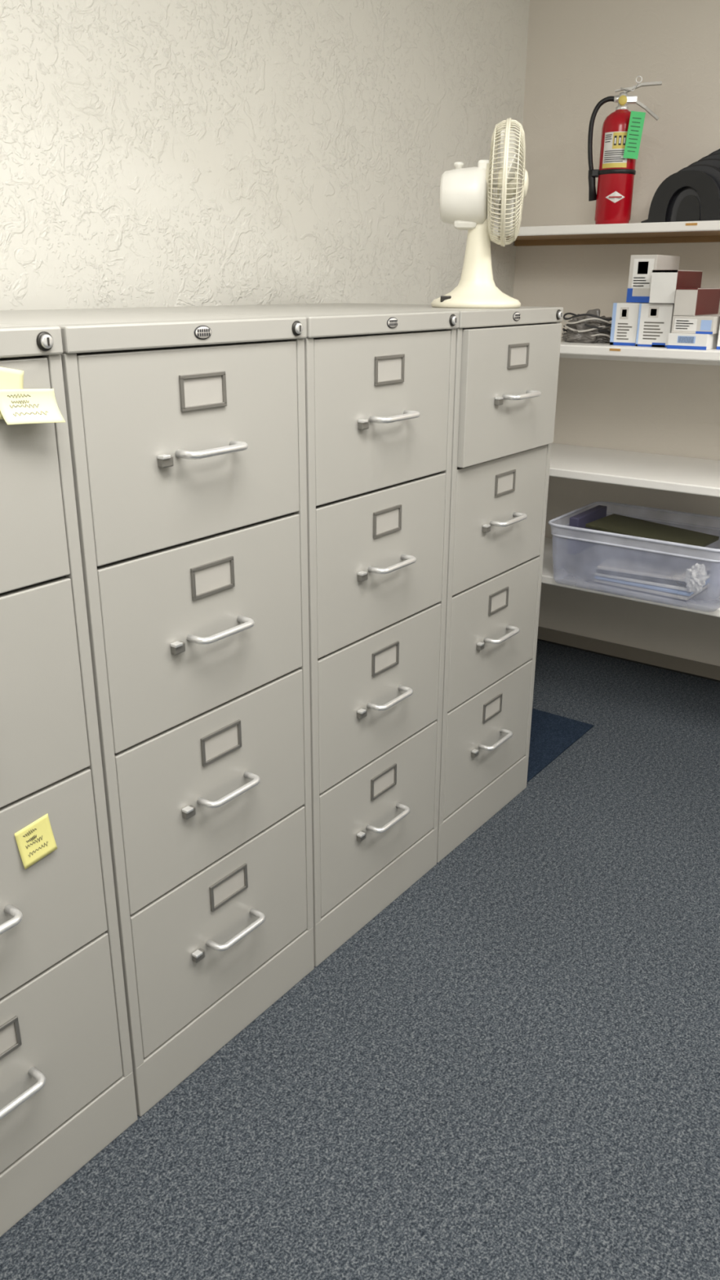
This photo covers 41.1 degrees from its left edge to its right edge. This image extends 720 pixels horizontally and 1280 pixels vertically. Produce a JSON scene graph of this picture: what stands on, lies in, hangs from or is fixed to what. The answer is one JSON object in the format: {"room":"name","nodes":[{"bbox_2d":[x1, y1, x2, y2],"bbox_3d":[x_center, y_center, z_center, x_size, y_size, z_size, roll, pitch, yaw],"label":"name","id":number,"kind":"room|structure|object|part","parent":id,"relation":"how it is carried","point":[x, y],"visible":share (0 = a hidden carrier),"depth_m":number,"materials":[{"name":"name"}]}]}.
{"room":"back office","nodes":[
{"label":"back office","id":0,"kind":"room"},
{"bbox_2d":[0,0,529,310],"bbox_3d":[-1.099,-0.505,1.556,0.100,2.600,5.512,15,25,34],"label":"wall","id":1,"kind":"structure","parent":0,"point":[153,153],"depth_m":2.38,"materials":[{"name":"paint"}]},
{"bbox_2d":[0,640,719,1279],"bbox_3d":[0.460,1.123,1.067,3.835,0.100,5.512,15,25,34],"label":"floor","id":2,"kind":"structure","parent":0,"point":[510,1070],"depth_m":1.76,"materials":[{"name":"carpet"}]},
{"bbox_2d":[0,324,137,1236],"bbox_3d":[-0.782,0.222,1.441,0.708,1.320,0.485,15,25,34],"label":"filing cabinet","id":3,"kind":"object","parent":2,"relation":"on","point":[67,1087],"visible":1,"depth_m":1.39,"materials":[{"name":"metal"}]},
{"bbox_3d":[-0.513,0.397,1.295,0.040,0.012,0.127,15,25,34],"label":"handle","id":4,"kind":"part","parent":3,"relation":"part of","materials":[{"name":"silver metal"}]},
{"bbox_2d":[0,366,23,419],"bbox_3d":[-0.438,-0.300,1.168,0.008,0.075,0.081,15,25,34],"label":"sticky note","id":5,"kind":"object","parent":3,"relation":"attached to","point":[10,379],"visible":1,"depth_m":1.18,"materials":[{"name":"yellow paper"}]},
{"bbox_3d":[-0.515,0.671,1.397,0.040,0.012,0.127,15,25,34],"label":"handle","id":6,"kind":"part","parent":3,"relation":"part of","materials":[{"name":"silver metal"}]},
{"bbox_2d":[0,388,65,424],"bbox_3d":[-0.409,-0.290,1.192,0.078,0.044,0.023,-19,28,-41],"label":"sticky note","id":7,"kind":"object","parent":3,"relation":"attached to","point":[28,406],"visible":1,"depth_m":1.20,"materials":[{"name":"paper"}]},
{"bbox_3d":[-0.533,-0.164,1.104,0.014,0.286,0.444,15,25,34],"label":"drawer","id":8,"kind":"part","parent":3,"relation":"part of","materials":[{"name":"paint"}]},
{"bbox_2d":[14,813,57,869],"bbox_3d":[-0.459,0.285,1.363,0.004,0.066,0.062,15,25,34],"label":"sticky note","id":9,"kind":"object","parent":3,"relation":"attached to","point":[36,841],"visible":1,"depth_m":1.36,"materials":[{"name":"yellow paper"}]},
{"bbox_3d":[-0.534,0.111,1.206,0.014,0.289,0.444,15,25,34],"label":"drawer","id":10,"kind":"part","parent":3,"relation":"part of","materials":[{"name":"paint"}]},
{"bbox_3d":[-0.535,0.386,1.308,0.014,0.286,0.444,15,25,34],"label":"drawer","id":11,"kind":"part","parent":3,"relation":"part of","materials":[{"name":"paint"}]},
{"bbox_3d":[-0.537,0.661,1.411,0.014,0.290,0.444,15,25,34],"label":"drawer","id":12,"kind":"part","parent":3,"relation":"part of","materials":[{"name":"paint"}]},
{"bbox_2d":[0,309,314,1116],"bbox_3d":[-0.491,0.085,1.812,0.708,1.320,0.485,15,25,34],"label":"filing cabinet","id":13,"kind":"object","parent":2,"relation":"on","point":[187,432],"visible":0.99,"depth_m":1.57,"materials":[{"name":"metal"}]},
{"bbox_3d":[-0.242,-0.300,1.475,0.014,0.286,0.444,15,25,34],"label":"drawer","id":14,"kind":"part","parent":13,"relation":"part of","materials":[{"name":"paint"}]},
{"bbox_3d":[-0.243,-0.025,1.577,0.014,0.289,0.444,15,25,34],"label":"drawer","id":15,"kind":"part","parent":13,"relation":"part of","materials":[{"name":"paint"}]},
{"bbox_3d":[-0.245,0.249,1.679,0.014,0.286,0.444,15,25,34],"label":"drawer","id":16,"kind":"part","parent":13,"relation":"part of","materials":[{"name":"paint"}]},
{"bbox_3d":[-0.220,-0.289,1.462,0.040,0.012,0.127,15,25,34],"label":"handle","id":17,"kind":"part","parent":13,"relation":"part of","materials":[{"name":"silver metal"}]},
{"bbox_3d":[-0.246,0.524,1.782,0.014,0.290,0.444,15,25,34],"label":"drawer","id":18,"kind":"part","parent":13,"relation":"part of","materials":[{"name":"paint"}]},
{"bbox_3d":[-0.222,-0.016,1.564,0.040,0.012,0.127,15,25,34],"label":"handle","id":19,"kind":"part","parent":13,"relation":"part of","materials":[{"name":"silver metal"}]},
{"bbox_3d":[-0.223,0.260,1.667,0.040,0.012,0.127,15,25,34],"label":"handle","id":20,"kind":"part","parent":13,"relation":"part of","materials":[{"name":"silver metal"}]},
{"bbox_3d":[-0.224,0.534,1.768,0.040,0.012,0.127,15,25,34],"label":"handle","id":21,"kind":"part","parent":13,"relation":"part of","materials":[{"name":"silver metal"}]},
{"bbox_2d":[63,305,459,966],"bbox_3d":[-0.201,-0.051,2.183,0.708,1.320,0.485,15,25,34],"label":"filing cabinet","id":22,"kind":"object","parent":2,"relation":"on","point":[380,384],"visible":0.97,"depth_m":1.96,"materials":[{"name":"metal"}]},
{"bbox_3d":[0.045,0.388,2.153,0.014,0.290,0.444,15,25,34],"label":"drawer","id":23,"kind":"part","parent":22,"relation":"part of","materials":[{"name":"paint"}]},
{"bbox_3d":[0.046,0.113,2.051,0.014,0.286,0.444,15,25,34],"label":"drawer","id":24,"kind":"part","parent":22,"relation":"part of","materials":[{"name":"paint"}]},
{"bbox_3d":[0.047,-0.162,1.948,0.014,0.289,0.444,15,25,34],"label":"drawer","id":25,"kind":"part","parent":22,"relation":"part of","materials":[{"name":"paint"}]},
{"bbox_3d":[0.049,-0.437,1.846,0.014,0.286,0.444,15,25,34],"label":"drawer","id":26,"kind":"part","parent":22,"relation":"part of","materials":[{"name":"paint"}]},
{"bbox_3d":[0.067,0.398,2.139,0.040,0.012,0.127,15,25,34],"label":"handle","id":27,"kind":"part","parent":22,"relation":"part of","materials":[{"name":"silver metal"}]},
{"bbox_3d":[0.068,0.124,2.038,0.040,0.012,0.127,15,25,34],"label":"handle","id":28,"kind":"part","parent":22,"relation":"part of","materials":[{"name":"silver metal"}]},
{"bbox_3d":[0.069,-0.152,1.935,0.040,0.012,0.127,15,25,34],"label":"handle","id":29,"kind":"part","parent":22,"relation":"part of","materials":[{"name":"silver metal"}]},
{"bbox_3d":[0.070,-0.426,1.833,0.040,0.012,0.127,15,25,34],"label":"handle","id":30,"kind":"part","parent":22,"relation":"part of","materials":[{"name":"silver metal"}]},
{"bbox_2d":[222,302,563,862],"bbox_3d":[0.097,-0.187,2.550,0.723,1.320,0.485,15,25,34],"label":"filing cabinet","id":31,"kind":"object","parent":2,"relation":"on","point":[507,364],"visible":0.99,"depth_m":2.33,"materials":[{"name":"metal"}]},
{"bbox_2d":[431,117,528,308],"bbox_3d":[0.272,-0.962,2.182,0.210,0.392,0.261,3,21,9],"label":"desk fan","id":32,"kind":"object","parent":31,"relation":"on","point":[466,194],"visible":1,"depth_m":2.14,"materials":[{"name":"beige plastic"}]},
{"bbox_2d":[485,117,528,246],"bbox_3d":[0.330,-1.020,2.150,0.094,0.261,0.261,3,21,9],"label":"grille","id":33,"kind":"object","parent":32,"relation":"attached to","point":[507,184],"depth_m":2.10,"materials":[{"name":"beige plastic"}]},
{"bbox_3d":[0.336,0.251,2.524,0.014,0.290,0.444,15,25,34],"label":"drawer","id":34,"kind":"part","parent":31,"relation":"part of","materials":[{"name":"paint"}]},
{"bbox_3d":[0.337,-0.024,2.422,0.014,0.286,0.444,15,25,34],"label":"drawer","id":35,"kind":"part","parent":31,"relation":"part of","materials":[{"name":"paint"}]},
{"bbox_3d":[0.358,0.261,2.510,0.040,0.012,0.127,15,25,34],"label":"handle","id":36,"kind":"part","parent":31,"relation":"part of","materials":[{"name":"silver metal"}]},
{"bbox_3d":[0.338,-0.299,2.320,0.014,0.289,0.444,15,25,34],"label":"drawer","id":37,"kind":"part","parent":31,"relation":"part of","materials":[{"name":"paint"}]},
{"bbox_3d":[0.359,-0.013,2.409,0.040,0.012,0.127,15,25,34],"label":"handle","id":38,"kind":"part","parent":31,"relation":"part of","materials":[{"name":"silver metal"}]},
{"bbox_3d":[0.360,-0.289,2.306,0.040,0.012,0.127,15,25,34],"label":"handle","id":39,"kind":"part","parent":31,"relation":"part of","materials":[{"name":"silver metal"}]},
{"bbox_3d":[0.345,-0.572,2.213,0.029,0.286,0.444,15,25,34],"label":"drawer","id":40,"kind":"part","parent":31,"relation":"part of","materials":[{"name":"paint"}]},
{"bbox_3d":[0.373,-0.559,2.196,0.040,0.012,0.127,15,25,34],"label":"handle","id":41,"kind":"part","parent":31,"relation":"part of","materials":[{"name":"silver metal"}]},
{"bbox_2d":[526,708,594,782],"bbox_3d":[0.351,0.280,3.186,0.688,0.004,0.493,15,25,34],"label":"floor mat","id":42,"kind":"object","parent":2,"relation":"on","point":[551,735],"visible":0.21,"depth_m":3.10,"materials":[{"name":"carpet"}]},
{"bbox_2d":[513,0,719,666],"bbox_3d":[2.068,-0.895,2.642,3.835,2.600,0.100,15,25,34],"label":"wall","id":43,"kind":"structure","parent":0,"point":[579,52],"depth_m":3.35,"materials":[{"name":"paint"}]},
{"bbox_2d":[491,220,719,246],"bbox_3d":[1.665,-1.123,2.600,2.934,0.048,0.312,15,25,34],"label":"shelf board","id":44,"kind":"object","parent":43,"relation":"attached to","point":[706,231],"visible":0.79,"depth_m":3.12,"materials":[{"name":"white paint"}]},
{"bbox_2d":[587,75,662,224],"bbox_3d":[0.816,-1.525,3.008,0.192,0.416,0.122,17,26,37],"label":"fire extinguisher","id":45,"kind":"object","parent":44,"relation":"on","point":[622,129],"visible":0.97,"depth_m":2.98,"materials":[{"name":"red metal"}]},
{"bbox_2d":[640,148,719,222],"bbox_3d":[1.091,-1.401,2.939,0.380,0.233,0.197,15,25,34],"label":"bag","id":46,"kind":"object","parent":44,"relation":"on","point":[691,193],"visible":0.89,"depth_m":2.91,"materials":[{"name":"fabric"}]},
{"bbox_2d":[537,626,719,682],"bbox_3d":[2.070,0.321,3.014,3.733,0.060,0.012,15,25,34],"label":"baseboard","id":47,"kind":"structure","parent":43,"relation":"attached to","point":[685,666],"depth_m":3.71,"materials":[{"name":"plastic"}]},
{"bbox_2d":[541,537,719,617],"bbox_3d":[1.607,-0.038,2.927,2.934,0.075,0.491,15,25,34],"label":"shelf board","id":48,"kind":"object","parent":43,"relation":"attached to","point":[560,568],"visible":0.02,"depth_m":3.28,"materials":[{"name":"white paint"}]},
{"bbox_2d":[548,501,719,599],"bbox_3d":[0.970,-0.289,3.178,0.599,0.214,0.439,15,25,34],"label":"clear storage bin","id":49,"kind":"object","parent":48,"relation":"on","point":[586,526],"visible":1,"depth_m":3.12,"materials":[{"name":"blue plastic"}]},
{"bbox_2d":[549,443,719,497],"bbox_3d":[1.609,-0.385,2.798,2.934,0.075,0.491,15,25,34],"label":"shelf board","id":50,"kind":"object","parent":43,"relation":"attached to","point":[697,476],"visible":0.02,"depth_m":3.17,"materials":[{"name":"white paint"}]},
{"bbox_2d":[559,336,719,365],"bbox_3d":[1.610,-0.750,2.661,2.934,0.075,0.492,15,25,34],"label":"shelf board","id":51,"kind":"object","parent":43,"relation":"attached to","point":[602,351],"visible":0.52,"depth_m":2.96,"materials":[{"name":"white paint"}]},
{"bbox_2d":[561,308,612,343],"bbox_3d":[0.753,-1.028,3.142,0.188,0.104,0.146,15,25,34],"label":"cables","id":52,"kind":"object","parent":51,"relation":"on","point":[589,327],"visible":0.98,"depth_m":3.10,"materials":[{"name":"black plastic"}]},
{"bbox_2d":[609,302,642,346],"bbox_3d":[0.884,-1.009,3.062,0.083,0.125,0.221,15,25,34],"label":"box","id":53,"kind":"object","parent":51,"relation":"on","point":[624,315],"visible":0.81,"depth_m":2.98,"materials":[{"name":"white cardboard"}]},
{"bbox_2d":[635,302,674,347],"bbox_3d":[0.957,-0.986,3.000,0.103,0.125,0.221,15,25,34],"label":"box","id":54,"kind":"object","parent":51,"relation":"on","point":[655,321],"visible":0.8,"depth_m":2.92,"materials":[{"name":"white cardboard"}]},
{"bbox_2d":[626,254,679,302],"bbox_3d":[0.918,-1.129,3.005,0.084,0.136,0.201,15,25,34],"label":"box","id":55,"kind":"object","parent":54,"relation":"on","point":[642,266],"visible":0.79,"depth_m":2.93,"materials":[{"name":"white cardboard"}]},
{"bbox_2d":[648,270,702,303],"bbox_3d":[0.968,-1.081,2.940,0.077,0.092,0.226,15,25,34],"label":"box","id":56,"kind":"object","parent":54,"relation":"on","point":[664,285],"visible":0.87,"depth_m":2.86,"materials":[{"name":"white cardboard"}]},
{"bbox_2d":[666,333,718,350],"bbox_3d":[1.033,-0.911,2.918,0.116,0.043,0.236,15,25,34],"label":"box","id":57,"kind":"object","parent":51,"relation":"on","point":[675,340],"visible":0.94,"depth_m":2.83,"materials":[{"name":"white cardboard"}]},
{"bbox_2d":[671,314,719,333],"bbox_3d":[1.042,-0.956,2.905,0.122,0.048,0.221,15,25,34],"label":"box","id":58,"kind":"object","parent":57,"relation":"on","point":[704,324],"visible":0.94,"depth_m":2.82,"materials":[{"name":"white cardboard"}]},
{"bbox_2d":[673,288,719,315],"bbox_3d":[1.019,-1.021,2.899,0.065,0.077,0.221,15,25,34],"label":"box","id":59,"kind":"object","parent":58,"relation":"on","point":[688,301],"visible":1,"depth_m":2.83,"materials":[{"name":"white cardboard"}]},
{"bbox_2d":[716,324,719,349],"bbox_3d":[1.162,-0.922,2.857,0.124,0.107,0.211,15,25,34],"label":"box","id":60,"kind":"object","parent":51,"relation":"on","point":[718,338],"visible":1,"depth_m":2.82,"materials":[{"name":"white cardboard"}]}
]}

